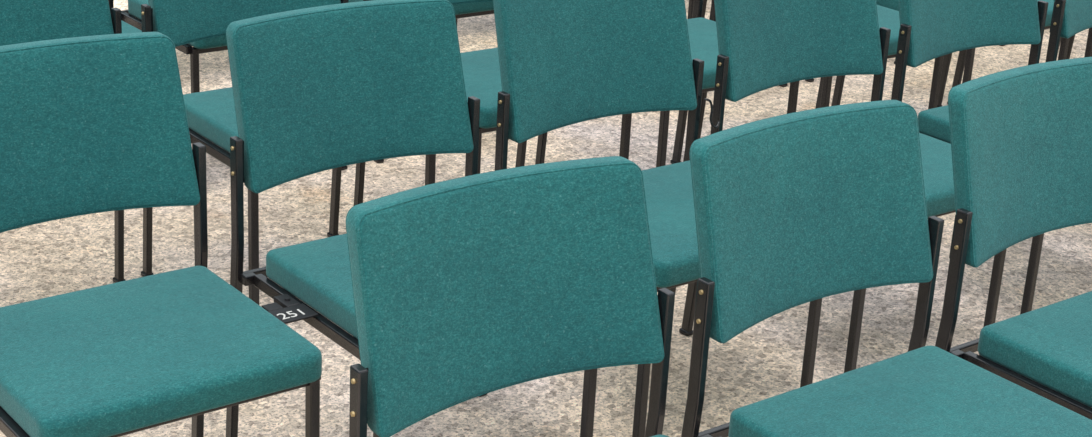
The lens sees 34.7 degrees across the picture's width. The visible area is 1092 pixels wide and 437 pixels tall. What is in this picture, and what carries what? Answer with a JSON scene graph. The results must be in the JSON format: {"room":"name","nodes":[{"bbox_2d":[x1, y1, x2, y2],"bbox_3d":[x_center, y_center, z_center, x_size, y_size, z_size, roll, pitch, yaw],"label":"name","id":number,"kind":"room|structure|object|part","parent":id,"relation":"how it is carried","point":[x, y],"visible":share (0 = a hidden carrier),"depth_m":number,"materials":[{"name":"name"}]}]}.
{"room":"auditorium","nodes":[
{"label":"auditorium","id":0,"kind":"room"},
{"bbox_2d":[0,0,1091,436],"bbox_3d":[-0.268,-0.596,5.684,40.000,0.001,40.000,-13,26,-36],"label":"ground","id":1,"kind":"structure","parent":0,"point":[763,361],"depth_m":3.81,"materials":[{"name":"beige carpet"}]},
{"bbox_2d":[0,0,194,282],"bbox_3d":[-0.941,-0.124,3.276,0.491,0.764,0.519,-13,26,-36],"label":"upholstered chair","id":2,"kind":"object","parent":1,"relation":"on","point":[21,21],"visible":0.18,"depth_m":3.39,"materials":[{"name":"teal fabric"}]},
{"bbox_3d":[-1.049,-0.421,3.330,0.430,0.259,0.125,-13,26,-36],"label":"backrest","id":3,"kind":"part","parent":2,"relation":"part of","materials":[{"name":"teal fabric"}]},
{"bbox_3d":[-0.933,-0.041,3.290,0.491,0.599,0.439,-13,26,-36],"label":"frame","id":4,"kind":"part","parent":2,"relation":"part of","materials":[{"name":"black paint"}]},
{"bbox_2d":[121,20,141,32],"bbox_3d":[-1.207,-0.423,4.023,0.491,0.764,0.519,-13,26,-36],"label":"upholstered chair","id":5,"kind":"object","parent":1,"relation":"on","point":[126,28],"visible":0.02,"depth_m":3.98,"materials":[{"name":"teal fabric"}]},
{"bbox_2d":[0,32,321,436],"bbox_3d":[-0.605,0.169,2.555,0.558,0.764,0.545,-13,26,-36],"label":"upholstered chair","id":6,"kind":"object","parent":1,"relation":"on","point":[96,123],"visible":1,"depth_m":2.56,"materials":[{"name":"teal fabric"}]},
{"bbox_3d":[-0.738,-0.123,2.592,0.430,0.259,0.125,-13,26,-36],"label":"backrest","id":7,"kind":"part","parent":6,"relation":"part of","materials":[{"name":"teal fabric"}]},
{"bbox_3d":[-0.588,0.184,2.482,0.417,0.052,0.378,-13,26,-36],"label":"seat","id":8,"kind":"part","parent":6,"relation":"part of","materials":[{"name":"teal fabric"}]},
{"bbox_3d":[-0.411,0.142,2.670,0.091,0.014,0.093,-13,26,-36],"label":"number plate","id":9,"kind":"part","parent":6,"relation":"part of","materials":[{"name":"black plastic"}]},
{"bbox_2d":[108,0,347,169],"bbox_3d":[-0.795,-0.516,4.326,0.491,0.764,0.519,-13,26,-36],"label":"upholstered chair","id":10,"kind":"object","parent":1,"relation":"on","point":[132,16],"visible":0.14,"depth_m":4.07,"materials":[{"name":"teal fabric"}]},
{"bbox_3d":[-0.751,-0.506,4.269,0.417,0.052,0.378,-13,26,-36],"label":"seat","id":11,"kind":"part","parent":10,"relation":"part of","materials":[{"name":"teal fabric"}]},
{"bbox_2d":[141,0,435,304],"bbox_3d":[-0.529,-0.217,3.579,0.491,0.764,0.519,-13,26,-35],"label":"upholstered chair","id":12,"kind":"object","parent":1,"relation":"on","point":[211,114],"visible":0.23,"depth_m":3.54,"materials":[{"name":"teal fabric"}]},
{"bbox_3d":[-0.487,-0.207,3.521,0.417,0.052,0.378,-13,26,-35],"label":"seat","id":13,"kind":"part","parent":12,"relation":"part of","materials":[{"name":"teal fabric"}]},
{"bbox_3d":[-0.636,-0.514,3.633,0.430,0.259,0.125,-13,26,-35],"label":"backrest","id":14,"kind":"part","parent":12,"relation":"part of","materials":[{"name":"teal fabric"}]},
{"bbox_2d":[226,0,597,436],"bbox_3d":[-0.218,0.081,2.841,0.491,0.764,0.519,-13,26,-36],"label":"upholstered chair","id":15,"kind":"object","parent":1,"relation":"on","point":[320,88],"visible":0.62,"depth_m":2.85,"materials":[{"name":"teal fabric"}]},
{"bbox_3d":[-0.176,0.091,2.784,0.417,0.052,0.378,-13,26,-36],"label":"seat","id":16,"kind":"part","parent":15,"relation":"part of","materials":[{"name":"teal fabric"}]},
{"bbox_3d":[-0.326,-0.215,2.895,0.430,0.259,0.125,-13,26,-36],"label":"backrest","id":17,"kind":"part","parent":15,"relation":"part of","materials":[{"name":"teal fabric"}]},
{"bbox_2d":[348,0,508,162],"bbox_3d":[-0.384,-0.609,4.627,0.491,0.764,0.519,-12,26,-35],"label":"upholstered chair","id":18,"kind":"object","parent":1,"relation":"on","point":[481,8],"visible":0.08,"depth_m":4.47,"materials":[{"name":"teal fabric"}]},
{"bbox_3d":[-0.342,-0.599,4.570,0.417,0.052,0.378,-12,26,-35],"label":"seat","id":19,"kind":"part","parent":18,"relation":"part of","materials":[{"name":"teal fabric"}]},
{"bbox_2d":[354,0,631,205],"bbox_3d":[-0.117,-0.310,3.881,0.491,0.764,0.519,-12,26,-35],"label":"upholstered chair","id":20,"kind":"object","parent":1,"relation":"on","point":[481,68],"visible":0.14,"depth_m":3.83,"materials":[{"name":"teal fabric"}]},
{"bbox_3d":[-0.223,-0.607,3.936,0.430,0.259,0.125,-12,26,-35],"label":"backrest","id":21,"kind":"part","parent":20,"relation":"part of","materials":[{"name":"teal fabric"}]},
{"bbox_3d":[-0.075,-0.300,3.824,0.417,0.052,0.378,-12,26,-35],"label":"seat","id":22,"kind":"part","parent":20,"relation":"part of","materials":[{"name":"teal fabric"}]},
{"bbox_2d":[346,156,674,436],"bbox_3d":[0.054,0.381,2.095,0.491,0.764,0.519,-12,25,-34],"label":"upholstered chair","id":23,"kind":"object","parent":1,"relation":"on","point":[465,288],"visible":1,"depth_m":2.14,"materials":[{"name":"teal fabric"}]},
{"bbox_3d":[0.062,0.464,2.108,0.491,0.599,0.439,-12,25,-34],"label":"frame","id":24,"kind":"part","parent":23,"relation":"part of","materials":[{"name":"black paint"}]},
{"bbox_3d":[0.095,0.391,2.037,0.417,0.052,0.378,-12,25,-34],"label":"seat","id":25,"kind":"part","parent":23,"relation":"part of","materials":[{"name":"teal fabric"}]},
{"bbox_2d":[479,0,821,436],"bbox_3d":[0.201,-0.013,3.149,0.507,0.764,0.519,-13,26,-36],"label":"upholstered chair","id":26,"kind":"object","parent":1,"relation":"on","point":[562,63],"visible":0.54,"depth_m":3.16,"materials":[{"name":"teal fabric"}]},
{"bbox_3d":[0.086,-0.308,3.198,0.430,0.259,0.125,-13,26,-36],"label":"backrest","id":27,"kind":"part","parent":26,"relation":"part of","materials":[{"name":"teal fabric"}]},
{"bbox_3d":[0.237,-0.002,3.087,0.417,0.052,0.378,-13,26,-36],"label":"seat","id":28,"kind":"part","parent":26,"relation":"part of","materials":[{"name":"teal fabric"}]},
{"bbox_2d":[535,0,798,166],"bbox_3d":[0.295,-0.402,4.184,0.491,0.764,0.519,-12,26,-35],"label":"upholstered chair","id":29,"kind":"object","parent":1,"relation":"on","point":[703,39],"visible":0.16,"depth_m":4.15,"materials":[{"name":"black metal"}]},
{"bbox_3d":[0.337,-0.392,4.127,0.417,0.052,0.378,-12,26,-35],"label":"seat","id":30,"kind":"part","parent":29,"relation":"part of","materials":[{"name":"teal fabric"}]},
{"bbox_2d":[687,0,787,86],"bbox_3d":[0.442,-0.794,5.234,0.491,0.764,0.519,-13,26,-36],"label":"upholstered chair","id":31,"kind":"object","parent":1,"relation":"on","point":[691,2],"visible":0.18,"depth_m":4.99,"materials":[{"name":"black metal"}]},
{"bbox_2d":[698,0,943,138],"bbox_3d":[0.708,-0.495,4.487,0.491,0.764,0.519,-12,26,-35],"label":"upholstered chair","id":32,"kind":"object","parent":1,"relation":"on","point":[888,18],"visible":0.04,"depth_m":4.45,"materials":[{"name":"black metal"}]},
{"bbox_3d":[0.750,-0.485,4.429,0.417,0.052,0.378,-12,26,-35],"label":"seat","id":33,"kind":"part","parent":32,"relation":"part of","materials":[{"name":"teal fabric"}]},
{"bbox_2d":[679,0,1006,372],"bbox_3d":[0.607,-0.104,3.447,0.491,0.764,0.519,-13,26,-36],"label":"upholstered chair","id":34,"kind":"object","parent":1,"relation":"on","point":[763,44],"visible":0.38,"depth_m":3.47,"materials":[{"name":"teal fabric"}]},
{"bbox_3d":[0.499,-0.401,3.501,0.430,0.259,0.125,-13,26,-36],"label":"backrest","id":35,"kind":"part","parent":34,"relation":"part of","materials":[{"name":"teal fabric"}]},
{"bbox_3d":[0.649,-0.094,3.390,0.417,0.052,0.378,-13,26,-36],"label":"seat","id":36,"kind":"part","parent":34,"relation":"part of","materials":[{"name":"teal fabric"}]},
{"bbox_2d":[805,57,895,81],"bbox_3d":[0.854,-0.887,5.536,0.491,0.764,0.519,-13,26,-36],"label":"upholstered chair","id":37,"kind":"object","parent":1,"relation":"on","point":[808,80],"visible":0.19,"depth_m":5.38,"materials":[{"name":"black metal"}]},
{"bbox_2d":[681,100,1091,436],"bbox_3d":[0.478,0.288,2.399,0.491,0.764,0.519,-13,26,-36],"label":"upholstered chair","id":38,"kind":"object","parent":1,"relation":"on","point":[794,209],"visible":1,"depth_m":2.41,"materials":[{"name":"teal fabric"}]},
{"bbox_3d":[0.370,-0.009,2.453,0.430,0.259,0.125,-13,26,-36],"label":"backrest","id":39,"kind":"part","parent":38,"relation":"part of","materials":[{"name":"teal fabric"}]},
{"bbox_3d":[0.486,0.372,2.413,0.491,0.599,0.439,-13,26,-36],"label":"frame","id":40,"kind":"part","parent":38,"relation":"part of","materials":[{"name":"black paint"}]},
{"bbox_3d":[0.520,0.298,2.342,0.417,0.052,0.378,-13,26,-36],"label":"seat","id":41,"kind":"part","parent":38,"relation":"part of","materials":[{"name":"teal fabric"}]},
{"bbox_2d":[831,0,1068,106],"bbox_3d":[1.122,-0.588,4.791,0.491,0.764,0.519,-13,26,-36],"label":"upholstered chair","id":42,"kind":"object","parent":1,"relation":"on","point":[892,4],"visible":0.06,"depth_m":4.77,"materials":[{"name":"black metal"}]},
{"bbox_3d":[1.165,-0.579,4.734,0.417,0.052,0.378,-13,26,-36],"label":"seat","id":43,"kind":"part","parent":42,"relation":"part of","materials":[{"name":"teal fabric"}]},
{"bbox_2d":[891,0,1047,313],"bbox_3d":[1.019,-0.197,3.750,0.491,0.764,0.519,-13,26,-36],"label":"upholstered chair","id":44,"kind":"object","parent":1,"relation":"on","point":[929,30],"visible":0.42,"depth_m":3.75,"materials":[{"name":"teal fabric"}]},
{"bbox_3d":[1.062,-0.187,3.693,0.417,0.052,0.378,-13,26,-36],"label":"seat","id":45,"kind":"part","parent":44,"relation":"part of","materials":[{"name":"teal fabric"}]},
{"bbox_3d":[0.911,-0.494,3.803,0.430,0.259,0.125,-13,26,-36],"label":"backrest","id":46,"kind":"part","parent":44,"relation":"part of","materials":[{"name":"teal fabric"}]},
{"bbox_2d":[935,57,1091,419],"bbox_3d":[0.890,0.196,2.701,0.491,0.764,0.519,-13,26,-36],"label":"upholstered chair","id":47,"kind":"object","parent":1,"relation":"on","point":[1021,137],"visible":0.98,"depth_m":2.67,"materials":[{"name":"teal fabric"}]},
{"bbox_3d":[0.899,0.279,2.715,0.491,0.599,0.439,-13,26,-36],"label":"frame","id":48,"kind":"part","parent":47,"relation":"part of","materials":[{"name":"black paint"}]},
{"bbox_3d":[0.783,-0.101,2.755,0.430,0.259,0.125,-13,26,-36],"label":"backrest","id":49,"kind":"part","parent":47,"relation":"part of","materials":[{"name":"teal fabric"}]},
{"bbox_3d":[0.933,0.205,2.645,0.417,0.052,0.378,-13,26,-36],"label":"seat","id":50,"kind":"part","parent":47,"relation":"part of","materials":[{"name":"teal fabric"}]},
{"bbox_2d":[947,27,1091,103],"bbox_3d":[1.534,-0.681,5.093,0.491,0.764,0.519,-13,26,-36],"label":"upholstered chair","id":51,"kind":"object","parent":1,"relation":"on","point":[960,65],"visible":0.02,"depth_m":5.16,"materials":[{"name":"black metal"}]},
{"bbox_2d":[1045,0,1091,61],"bbox_3d":[1.431,-0.290,4.052,0.491,0.764,0.519,-13,26,-36],"label":"upholstered chair","id":52,"kind":"object","parent":1,"relation":"on","point":[1069,17],"visible":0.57,"depth_m":3.99,"materials":[{"name":"teal fabric"}]},
{"bbox_3d":[1.440,-0.206,4.066,0.491,0.599,0.439,-13,26,-36],"label":"frame","id":53,"kind":"part","parent":52,"relation":"part of","materials":[{"name":"black paint"}]},
{"bbox_3d":[1.324,-0.587,4.106,0.430,0.259,0.125,-13,26,-36],"label":"backrest","id":54,"kind":"part","parent":52,"relation":"part of","materials":[{"name":"teal fabric"}]},
{"bbox_2d":[1066,35,1074,58],"bbox_3d":[1.947,-0.774,5.396,0.491,0.764,0.519,-13,26,-36],"label":"upholstered chair","id":55,"kind":"object","parent":1,"relation":"on","point":[1071,39],"visible":0.02,"depth_m":5.47,"materials":[{"name":"black metal"}]}
]}

